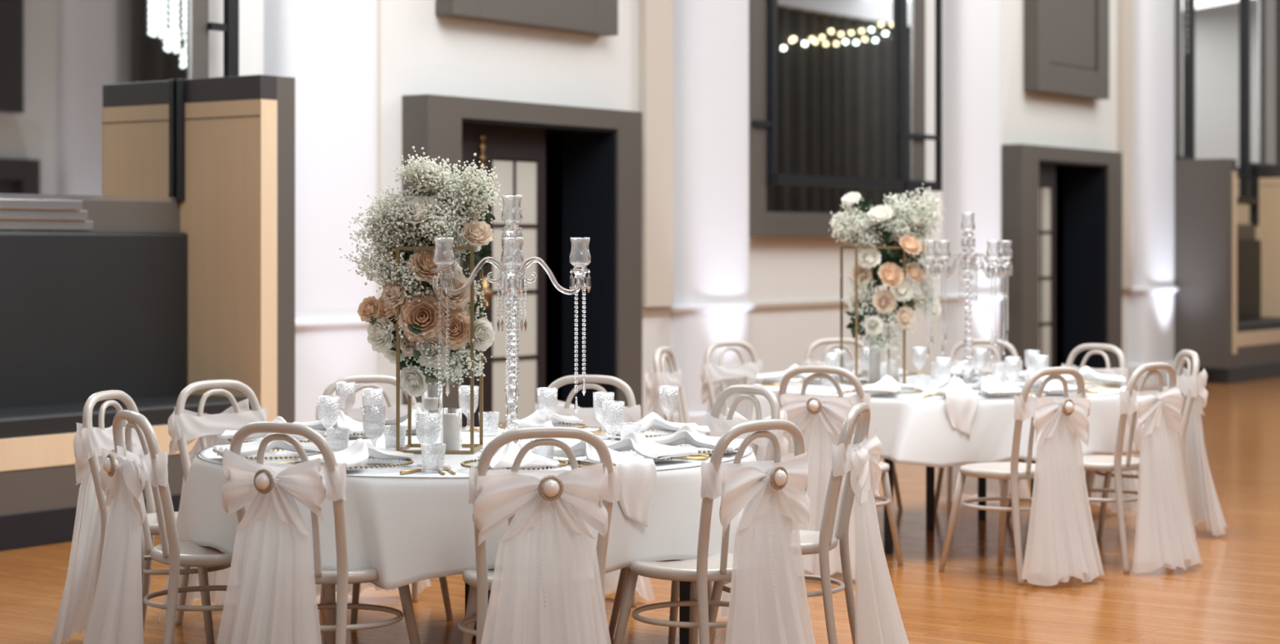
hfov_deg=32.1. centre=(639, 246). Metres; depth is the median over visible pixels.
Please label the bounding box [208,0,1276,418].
wall
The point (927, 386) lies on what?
glass
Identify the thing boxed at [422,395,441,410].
candle
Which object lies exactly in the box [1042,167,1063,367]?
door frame
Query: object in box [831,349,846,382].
goblet
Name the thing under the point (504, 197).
candle cup
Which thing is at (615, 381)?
bentwood chair
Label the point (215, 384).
bentwood chair
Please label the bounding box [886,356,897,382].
candle
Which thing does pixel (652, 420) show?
napkin
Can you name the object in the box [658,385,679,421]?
goblet
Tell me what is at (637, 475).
napkin
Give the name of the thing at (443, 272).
socket
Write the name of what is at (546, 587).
sash
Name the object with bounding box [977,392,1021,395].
charger plate
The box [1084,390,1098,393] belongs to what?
knife
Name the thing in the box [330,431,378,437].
charger plate
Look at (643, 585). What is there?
sash
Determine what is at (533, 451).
glass
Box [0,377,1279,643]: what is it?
floor
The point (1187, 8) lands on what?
garland
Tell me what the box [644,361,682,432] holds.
sash
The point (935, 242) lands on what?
candle cup
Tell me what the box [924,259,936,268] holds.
socket
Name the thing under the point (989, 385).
napkin
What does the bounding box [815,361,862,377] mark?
napkin
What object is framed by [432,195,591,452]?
candelabra
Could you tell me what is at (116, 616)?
sash
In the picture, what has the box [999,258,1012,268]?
socket
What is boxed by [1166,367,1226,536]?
sash
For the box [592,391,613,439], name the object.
goblet
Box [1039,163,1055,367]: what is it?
door
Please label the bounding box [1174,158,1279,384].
partition wall
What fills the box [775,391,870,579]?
sash
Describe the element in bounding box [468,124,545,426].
door
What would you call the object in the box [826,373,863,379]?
charger plate
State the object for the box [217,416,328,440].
napkin
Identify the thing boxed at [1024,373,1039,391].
glass
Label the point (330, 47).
column
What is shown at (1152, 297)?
column
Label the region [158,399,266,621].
sash
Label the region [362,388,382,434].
goblet
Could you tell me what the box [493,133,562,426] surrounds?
door frame
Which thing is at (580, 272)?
socket
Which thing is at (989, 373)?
charger plate
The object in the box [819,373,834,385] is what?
glass
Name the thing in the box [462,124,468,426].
door frame
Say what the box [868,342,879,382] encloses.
candle holder
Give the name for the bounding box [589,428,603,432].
fork
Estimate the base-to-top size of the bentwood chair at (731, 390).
0.912 m
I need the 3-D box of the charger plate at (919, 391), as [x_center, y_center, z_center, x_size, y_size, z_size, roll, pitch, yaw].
[1.141,0.672,10.263,0.330,0.021,0.329,0,0,27]
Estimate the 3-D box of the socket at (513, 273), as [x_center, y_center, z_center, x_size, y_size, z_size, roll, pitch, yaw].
[-0.401,0.087,7.019,0.063,0.045,0.061,0,0,-4]
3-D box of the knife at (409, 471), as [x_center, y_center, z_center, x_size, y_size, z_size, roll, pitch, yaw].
[-0.668,0.680,6.776,0.015,0.012,0.225,0,0,25]
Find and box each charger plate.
[221,448,320,461]
[227,439,311,443]
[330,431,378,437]
[345,457,413,470]
[377,422,460,432]
[460,457,568,470]
[498,422,587,429]
[608,429,665,437]
[627,450,686,462]
[681,444,737,454]
[760,377,825,383]
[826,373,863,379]
[852,388,923,395]
[860,371,918,377]
[933,371,995,377]
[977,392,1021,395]
[1020,387,1072,394]
[1060,379,1121,386]
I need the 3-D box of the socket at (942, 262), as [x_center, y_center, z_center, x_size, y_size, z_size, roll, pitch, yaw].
[1.528,0.087,11.201,0.063,0.045,0.061,0,0,-25]
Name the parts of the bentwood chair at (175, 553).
seat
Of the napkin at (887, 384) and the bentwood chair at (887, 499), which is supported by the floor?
the bentwood chair at (887, 499)
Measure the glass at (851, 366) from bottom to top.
0.084 m
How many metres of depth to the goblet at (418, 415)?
6.93 m
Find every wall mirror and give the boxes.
[0,0,208,232]
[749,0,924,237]
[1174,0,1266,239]
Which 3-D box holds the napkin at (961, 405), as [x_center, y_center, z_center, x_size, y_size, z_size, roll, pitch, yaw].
[1.443,0.723,10.161,0.157,0.262,0.429,0,0,2]
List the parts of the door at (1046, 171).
pane, pane, pane, pane, pane, pane, pane, pane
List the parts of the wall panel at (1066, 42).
inset panel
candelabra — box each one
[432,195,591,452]
[922,212,1013,384]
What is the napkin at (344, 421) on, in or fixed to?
on the charger plate at (336, 435)
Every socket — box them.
[434,266,453,279]
[502,223,521,237]
[502,266,522,280]
[570,266,589,279]
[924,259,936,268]
[937,258,947,267]
[961,231,974,240]
[986,259,999,268]
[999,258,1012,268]
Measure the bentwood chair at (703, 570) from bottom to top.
0.912 m
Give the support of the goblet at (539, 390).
on the tablecloth at (411, 528)
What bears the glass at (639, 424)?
on the tablecloth at (411, 528)
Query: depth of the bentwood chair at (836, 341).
12.37 m
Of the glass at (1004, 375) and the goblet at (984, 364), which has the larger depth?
the goblet at (984, 364)
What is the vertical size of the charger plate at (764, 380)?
0.021 m
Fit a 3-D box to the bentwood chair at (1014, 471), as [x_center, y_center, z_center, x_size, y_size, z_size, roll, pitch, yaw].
[1.612,0.967,9.609,0.428,0.912,0.523,0,0,-38]
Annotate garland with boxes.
[1185,0,1189,57]
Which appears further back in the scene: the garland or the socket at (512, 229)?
the garland
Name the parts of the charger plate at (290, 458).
plate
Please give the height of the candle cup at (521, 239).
0.095 m
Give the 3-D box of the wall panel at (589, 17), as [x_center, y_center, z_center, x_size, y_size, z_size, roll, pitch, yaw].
[-0.718,-2.315,14.639,0.150,1.730,1.740,0,0,36]
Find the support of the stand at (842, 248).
on the tablecloth at (915, 429)
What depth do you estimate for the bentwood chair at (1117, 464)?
9.75 m
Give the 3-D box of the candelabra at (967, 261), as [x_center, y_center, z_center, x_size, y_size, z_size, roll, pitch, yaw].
[1.622,0.260,11.000,0.388,0.852,0.388,0,0,21]
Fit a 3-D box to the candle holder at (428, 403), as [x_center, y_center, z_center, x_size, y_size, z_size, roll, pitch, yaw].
[-0.702,0.574,7.520,0.072,0.225,0.072,0,0,0]
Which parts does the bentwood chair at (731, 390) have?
leg, leg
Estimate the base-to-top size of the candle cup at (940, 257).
0.095 m
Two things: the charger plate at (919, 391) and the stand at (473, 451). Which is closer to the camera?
the stand at (473, 451)
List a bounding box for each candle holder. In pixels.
[422,395,441,449]
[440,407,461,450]
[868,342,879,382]
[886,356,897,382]
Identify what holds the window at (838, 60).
attached to the wall at (423, 51)
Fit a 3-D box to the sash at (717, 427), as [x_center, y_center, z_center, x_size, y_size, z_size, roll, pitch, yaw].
[0.455,1.000,8.234,0.243,0.817,0.472,0,0,-35]
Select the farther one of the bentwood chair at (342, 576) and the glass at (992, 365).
the glass at (992, 365)
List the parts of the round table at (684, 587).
leg, leg, leg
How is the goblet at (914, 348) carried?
on the tablecloth at (915, 429)
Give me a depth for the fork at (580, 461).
7.00 m
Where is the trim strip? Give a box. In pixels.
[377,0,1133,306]
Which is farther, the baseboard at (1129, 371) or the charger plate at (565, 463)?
the baseboard at (1129, 371)
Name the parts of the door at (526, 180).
handle, pane, pane, pane, pane, pane, pane, pane, pane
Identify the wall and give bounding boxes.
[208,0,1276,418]
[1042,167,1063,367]
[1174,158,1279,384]
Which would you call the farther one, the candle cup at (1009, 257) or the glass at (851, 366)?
the glass at (851, 366)
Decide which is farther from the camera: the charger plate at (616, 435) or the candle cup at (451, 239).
the charger plate at (616, 435)
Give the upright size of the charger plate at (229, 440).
0.021 m
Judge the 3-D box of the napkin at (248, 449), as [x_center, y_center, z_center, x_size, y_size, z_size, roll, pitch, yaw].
[-1.188,0.628,7.157,0.330,0.072,0.217,0,0,-22]
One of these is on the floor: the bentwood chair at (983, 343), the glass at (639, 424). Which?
the bentwood chair at (983, 343)
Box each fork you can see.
[220,449,279,456]
[431,465,444,475]
[441,465,455,475]
[459,426,478,431]
[564,459,593,466]
[566,459,595,464]
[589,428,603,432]
[669,457,706,460]
[685,457,708,459]
[1084,386,1120,388]
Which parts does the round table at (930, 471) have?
leg, leg, leg, leg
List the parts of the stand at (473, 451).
post, post, frame, frame, post, post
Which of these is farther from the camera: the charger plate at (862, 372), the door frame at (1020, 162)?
the door frame at (1020, 162)
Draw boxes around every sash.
[50,422,142,643]
[83,441,168,643]
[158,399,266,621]
[216,448,346,643]
[315,402,431,596]
[468,462,619,643]
[534,399,654,601]
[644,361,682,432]
[700,360,763,417]
[700,452,815,643]
[704,407,788,618]
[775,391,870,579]
[831,430,909,643]
[1013,391,1104,586]
[1061,364,1138,512]
[1120,383,1202,573]
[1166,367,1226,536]
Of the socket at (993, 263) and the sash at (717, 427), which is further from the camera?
the socket at (993, 263)
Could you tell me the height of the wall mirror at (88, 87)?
4.710 m
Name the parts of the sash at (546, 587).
bead trim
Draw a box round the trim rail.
[642,288,1131,315]
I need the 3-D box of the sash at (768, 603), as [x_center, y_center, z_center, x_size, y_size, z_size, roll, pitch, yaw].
[0.396,1.010,6.507,0.494,0.796,0.240,0,0,-43]
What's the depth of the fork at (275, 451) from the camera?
7.36 m
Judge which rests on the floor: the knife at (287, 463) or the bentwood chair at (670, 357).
the bentwood chair at (670, 357)
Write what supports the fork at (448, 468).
on the tablecloth at (411, 528)
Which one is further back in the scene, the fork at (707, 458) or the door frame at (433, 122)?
the door frame at (433, 122)
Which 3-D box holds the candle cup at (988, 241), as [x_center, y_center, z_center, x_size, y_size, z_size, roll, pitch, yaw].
[1.715,0.019,10.799,0.070,0.095,0.070,0,0,-25]
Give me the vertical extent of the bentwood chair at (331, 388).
0.912 m
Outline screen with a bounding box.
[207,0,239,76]
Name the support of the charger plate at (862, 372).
on the tablecloth at (915, 429)
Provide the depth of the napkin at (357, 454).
6.83 m
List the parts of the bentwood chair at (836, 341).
leg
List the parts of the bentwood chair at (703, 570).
leg, seat, leg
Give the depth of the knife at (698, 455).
7.21 m
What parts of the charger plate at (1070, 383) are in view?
plate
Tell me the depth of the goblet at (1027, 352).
11.12 m
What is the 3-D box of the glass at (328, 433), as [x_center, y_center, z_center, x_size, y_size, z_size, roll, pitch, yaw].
[-0.997,0.643,7.348,0.077,0.084,0.077,0,0,0]
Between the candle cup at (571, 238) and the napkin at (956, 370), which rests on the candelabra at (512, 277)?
the candle cup at (571, 238)
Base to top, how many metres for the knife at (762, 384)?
0.012 m
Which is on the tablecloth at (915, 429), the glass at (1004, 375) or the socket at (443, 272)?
the glass at (1004, 375)
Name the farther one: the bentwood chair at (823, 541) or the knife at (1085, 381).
the knife at (1085, 381)
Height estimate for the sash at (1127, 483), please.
0.784 m
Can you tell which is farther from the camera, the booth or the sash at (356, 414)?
the booth
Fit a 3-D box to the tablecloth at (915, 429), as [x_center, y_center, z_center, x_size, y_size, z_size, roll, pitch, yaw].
[1.488,0.840,10.919,1.952,0.309,2.020,0,0,5]
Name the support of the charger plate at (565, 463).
on the tablecloth at (411, 528)
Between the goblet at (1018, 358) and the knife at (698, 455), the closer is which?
the knife at (698, 455)
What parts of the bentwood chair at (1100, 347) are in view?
leg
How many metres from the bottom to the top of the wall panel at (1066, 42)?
1.730 m
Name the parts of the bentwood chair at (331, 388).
leg, leg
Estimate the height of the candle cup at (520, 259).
0.095 m
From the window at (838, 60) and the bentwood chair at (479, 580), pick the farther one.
the window at (838, 60)
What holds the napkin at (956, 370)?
on the charger plate at (989, 373)
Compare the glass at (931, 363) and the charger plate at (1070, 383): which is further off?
the glass at (931, 363)
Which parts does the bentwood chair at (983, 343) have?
leg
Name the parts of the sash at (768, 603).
bead trim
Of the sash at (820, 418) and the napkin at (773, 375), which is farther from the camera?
the napkin at (773, 375)
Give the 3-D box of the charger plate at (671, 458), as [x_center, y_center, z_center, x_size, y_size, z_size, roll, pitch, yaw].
[-0.010,0.672,7.120,0.330,0.021,0.329,0,0,-43]
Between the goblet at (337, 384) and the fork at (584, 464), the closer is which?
the fork at (584, 464)
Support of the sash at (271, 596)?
attached to the bentwood chair at (342, 576)
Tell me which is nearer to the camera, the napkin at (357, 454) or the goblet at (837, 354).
the napkin at (357, 454)
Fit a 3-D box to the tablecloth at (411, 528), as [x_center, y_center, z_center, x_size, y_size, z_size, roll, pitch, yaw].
[-0.568,0.847,7.534,2.027,0.323,2.043,0,0,0]
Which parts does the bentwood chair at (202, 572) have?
seat, leg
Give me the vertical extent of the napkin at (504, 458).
0.075 m
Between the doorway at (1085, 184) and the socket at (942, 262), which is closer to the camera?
the socket at (942, 262)
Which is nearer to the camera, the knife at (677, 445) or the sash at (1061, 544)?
the knife at (677, 445)
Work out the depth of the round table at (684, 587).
7.31 m
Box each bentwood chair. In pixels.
[82,390,231,643]
[112,409,232,643]
[175,379,336,625]
[229,422,420,643]
[320,374,453,624]
[457,426,613,643]
[541,374,636,607]
[608,384,780,643]
[613,418,804,643]
[653,346,705,435]
[704,340,761,411]
[708,402,870,643]
[778,365,903,566]
[804,337,902,510]
[934,338,1019,512]
[937,366,1084,585]
[1005,343,1126,520]
[1082,362,1176,573]
[1092,349,1199,540]
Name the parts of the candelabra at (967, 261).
arm, arm, stem, arm, arm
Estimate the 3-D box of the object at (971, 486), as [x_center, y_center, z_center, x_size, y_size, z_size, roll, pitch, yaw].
[1.901,1.009,12.365,0.548,0.798,0.238,0,0,17]
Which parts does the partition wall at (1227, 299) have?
backrest, panel, corner trim, seat, veneer panel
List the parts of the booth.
backrest, panel, seat, corner trim, veneer panel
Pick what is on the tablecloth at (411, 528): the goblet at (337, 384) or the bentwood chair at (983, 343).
the goblet at (337, 384)
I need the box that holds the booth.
[0,74,295,551]
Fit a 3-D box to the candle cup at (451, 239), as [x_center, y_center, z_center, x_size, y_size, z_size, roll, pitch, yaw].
[-0.637,0.019,7.225,0.070,0.095,0.070,0,0,-4]
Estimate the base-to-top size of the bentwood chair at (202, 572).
0.912 m
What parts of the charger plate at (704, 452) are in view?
plate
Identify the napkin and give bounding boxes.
[212,432,320,456]
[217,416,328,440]
[293,409,381,434]
[294,438,416,467]
[385,407,440,430]
[477,441,559,469]
[515,405,583,428]
[545,440,657,527]
[603,412,711,435]
[605,431,697,459]
[647,424,743,450]
[754,364,826,380]
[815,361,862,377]
[850,374,918,393]
[861,361,909,374]
[936,374,978,437]
[941,360,982,375]
[965,374,1030,394]
[1005,362,1061,377]
[1013,375,1087,392]
[1057,365,1126,382]
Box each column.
[264,0,377,422]
[666,0,755,426]
[941,0,1006,362]
[1128,0,1178,386]
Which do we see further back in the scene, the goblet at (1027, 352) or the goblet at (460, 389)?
the goblet at (1027, 352)
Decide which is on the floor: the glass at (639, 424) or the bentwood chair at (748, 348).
the bentwood chair at (748, 348)
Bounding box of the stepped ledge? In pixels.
[0,198,93,230]
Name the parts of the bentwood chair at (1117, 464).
leg, seat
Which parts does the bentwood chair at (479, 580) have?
leg, seat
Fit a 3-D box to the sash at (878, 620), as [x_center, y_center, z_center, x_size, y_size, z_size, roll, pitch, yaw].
[0.775,1.009,7.240,0.238,0.798,0.548,0,0,16]
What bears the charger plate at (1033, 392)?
on the tablecloth at (915, 429)
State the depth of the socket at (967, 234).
10.98 m
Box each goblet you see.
[317,395,339,444]
[335,382,355,413]
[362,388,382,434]
[362,404,385,445]
[415,412,439,466]
[457,385,479,431]
[537,387,557,421]
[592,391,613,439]
[601,400,624,443]
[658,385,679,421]
[824,352,839,386]
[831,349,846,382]
[860,347,868,380]
[911,346,926,379]
[935,357,951,393]
[973,347,987,380]
[1004,356,1020,384]
[1024,350,1039,374]
[1032,355,1048,390]
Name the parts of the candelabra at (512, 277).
arm, stem, arm, arm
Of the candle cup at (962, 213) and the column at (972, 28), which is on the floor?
the column at (972, 28)
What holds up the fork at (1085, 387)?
on the tablecloth at (915, 429)
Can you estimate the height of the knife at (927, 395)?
0.012 m
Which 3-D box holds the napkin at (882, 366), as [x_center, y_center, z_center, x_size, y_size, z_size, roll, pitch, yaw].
[1.288,0.627,11.638,0.219,0.075,0.330,0,0,-4]
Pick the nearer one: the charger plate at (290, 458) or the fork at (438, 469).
the fork at (438, 469)
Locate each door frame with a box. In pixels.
[402,93,642,427]
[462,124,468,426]
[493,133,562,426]
[1001,143,1122,371]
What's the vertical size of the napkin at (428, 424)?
0.072 m
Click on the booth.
(148, 317)
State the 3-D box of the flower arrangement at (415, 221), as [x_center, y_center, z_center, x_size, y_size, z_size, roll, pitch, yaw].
[-0.723,0.085,7.439,0.528,0.838,0.371,0,0,5]
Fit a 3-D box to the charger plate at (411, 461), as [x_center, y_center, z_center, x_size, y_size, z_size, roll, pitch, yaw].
[-0.864,0.672,6.865,0.330,0.021,0.329,0,0,25]
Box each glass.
[326,427,349,450]
[383,425,406,450]
[420,443,445,472]
[478,411,499,436]
[530,439,554,467]
[619,422,641,439]
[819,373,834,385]
[838,364,853,381]
[914,374,930,393]
[930,362,945,379]
[989,374,1005,393]
[991,364,1005,381]
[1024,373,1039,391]
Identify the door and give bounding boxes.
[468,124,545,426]
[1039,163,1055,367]
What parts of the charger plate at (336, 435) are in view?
plate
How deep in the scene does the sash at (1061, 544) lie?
9.32 m
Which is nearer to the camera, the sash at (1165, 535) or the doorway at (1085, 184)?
the sash at (1165, 535)
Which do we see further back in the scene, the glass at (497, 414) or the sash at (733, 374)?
the sash at (733, 374)
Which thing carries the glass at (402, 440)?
on the tablecloth at (411, 528)
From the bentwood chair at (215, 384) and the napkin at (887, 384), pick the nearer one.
the bentwood chair at (215, 384)
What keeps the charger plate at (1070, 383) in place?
on the tablecloth at (915, 429)
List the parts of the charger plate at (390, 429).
plate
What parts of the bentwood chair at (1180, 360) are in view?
leg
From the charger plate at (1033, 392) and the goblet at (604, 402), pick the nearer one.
the goblet at (604, 402)
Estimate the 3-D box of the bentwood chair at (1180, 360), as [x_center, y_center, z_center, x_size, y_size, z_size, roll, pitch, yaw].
[2.460,0.967,10.960,0.523,0.912,0.428,0,0,-2]
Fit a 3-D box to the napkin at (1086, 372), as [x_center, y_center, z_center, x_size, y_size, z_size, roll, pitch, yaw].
[2.210,0.627,10.952,0.330,0.075,0.219,0,0,4]
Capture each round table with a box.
[465,581,690,643]
[884,458,1035,553]
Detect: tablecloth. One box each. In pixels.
[176,426,755,589]
[745,375,1144,467]
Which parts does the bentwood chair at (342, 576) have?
leg, seat, leg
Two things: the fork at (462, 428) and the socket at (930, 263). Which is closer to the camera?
the fork at (462, 428)
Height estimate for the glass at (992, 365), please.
0.084 m
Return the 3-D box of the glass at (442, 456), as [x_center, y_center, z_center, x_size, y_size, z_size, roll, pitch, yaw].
[-0.627,0.643,6.759,0.077,0.084,0.077,0,0,0]
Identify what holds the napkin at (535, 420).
on the charger plate at (584, 425)
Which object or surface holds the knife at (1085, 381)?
on the tablecloth at (915, 429)
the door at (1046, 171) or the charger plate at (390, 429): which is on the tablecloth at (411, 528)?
the charger plate at (390, 429)
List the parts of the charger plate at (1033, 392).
plate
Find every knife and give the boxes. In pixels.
[279,462,294,464]
[400,466,439,475]
[476,425,498,431]
[674,444,693,446]
[688,453,710,458]
[761,383,802,386]
[923,394,936,397]
[1070,380,1099,382]
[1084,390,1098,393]
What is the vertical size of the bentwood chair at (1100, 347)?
0.912 m
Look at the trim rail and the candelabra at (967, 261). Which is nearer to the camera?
the candelabra at (967, 261)
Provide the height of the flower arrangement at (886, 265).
0.857 m
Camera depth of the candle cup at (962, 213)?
10.99 m
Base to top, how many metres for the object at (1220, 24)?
4.710 m
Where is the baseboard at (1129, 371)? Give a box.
[646,369,1130,432]
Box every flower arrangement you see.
[338,146,502,397]
[828,183,946,356]
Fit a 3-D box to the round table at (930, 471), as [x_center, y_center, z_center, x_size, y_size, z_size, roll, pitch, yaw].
[1.470,1.057,10.920,1.842,0.726,1.842,0,0,0]
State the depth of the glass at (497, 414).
8.04 m
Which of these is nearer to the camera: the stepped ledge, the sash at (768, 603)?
the sash at (768, 603)
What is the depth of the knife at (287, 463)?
6.95 m
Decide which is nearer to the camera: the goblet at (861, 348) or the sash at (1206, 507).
the sash at (1206, 507)
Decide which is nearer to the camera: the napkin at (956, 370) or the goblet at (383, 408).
the goblet at (383, 408)
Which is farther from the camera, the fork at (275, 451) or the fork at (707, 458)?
the fork at (275, 451)
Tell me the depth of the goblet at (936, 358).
10.38 m
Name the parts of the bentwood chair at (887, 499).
seat, leg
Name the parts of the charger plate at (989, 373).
plate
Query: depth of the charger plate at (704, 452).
7.29 m
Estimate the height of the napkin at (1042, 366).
0.072 m
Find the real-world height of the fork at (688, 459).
0.010 m
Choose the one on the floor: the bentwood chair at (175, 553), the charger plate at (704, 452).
the bentwood chair at (175, 553)
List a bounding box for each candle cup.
[432,237,454,266]
[501,195,522,223]
[501,246,521,262]
[502,237,524,266]
[569,237,591,266]
[923,240,937,259]
[937,240,950,258]
[960,212,975,231]
[986,240,1000,259]
[998,240,1013,259]
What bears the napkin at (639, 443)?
on the charger plate at (671, 458)
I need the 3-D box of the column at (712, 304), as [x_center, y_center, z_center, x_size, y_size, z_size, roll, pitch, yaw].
[0.570,-2.180,16.361,0.232,7.200,0.974,0,0,36]
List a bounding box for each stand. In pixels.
[395,246,483,454]
[840,246,906,386]
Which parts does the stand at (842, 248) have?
post, post, frame, frame, post, post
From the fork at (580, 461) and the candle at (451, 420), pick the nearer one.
the fork at (580, 461)
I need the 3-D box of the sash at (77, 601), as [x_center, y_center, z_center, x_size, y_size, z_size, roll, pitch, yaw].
[-1.945,1.009,7.868,0.238,0.798,0.548,0,0,14]
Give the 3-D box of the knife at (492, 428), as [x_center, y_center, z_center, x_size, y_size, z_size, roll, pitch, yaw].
[-0.568,0.680,8.293,0.015,0.012,0.225,0,0,15]
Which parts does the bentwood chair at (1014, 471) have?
leg, seat, leg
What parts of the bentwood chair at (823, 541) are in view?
leg, seat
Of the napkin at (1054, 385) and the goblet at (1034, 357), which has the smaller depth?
the napkin at (1054, 385)
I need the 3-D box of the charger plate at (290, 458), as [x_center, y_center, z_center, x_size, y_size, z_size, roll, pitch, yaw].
[-1.182,0.672,7.155,0.329,0.021,0.330,0,0,-31]

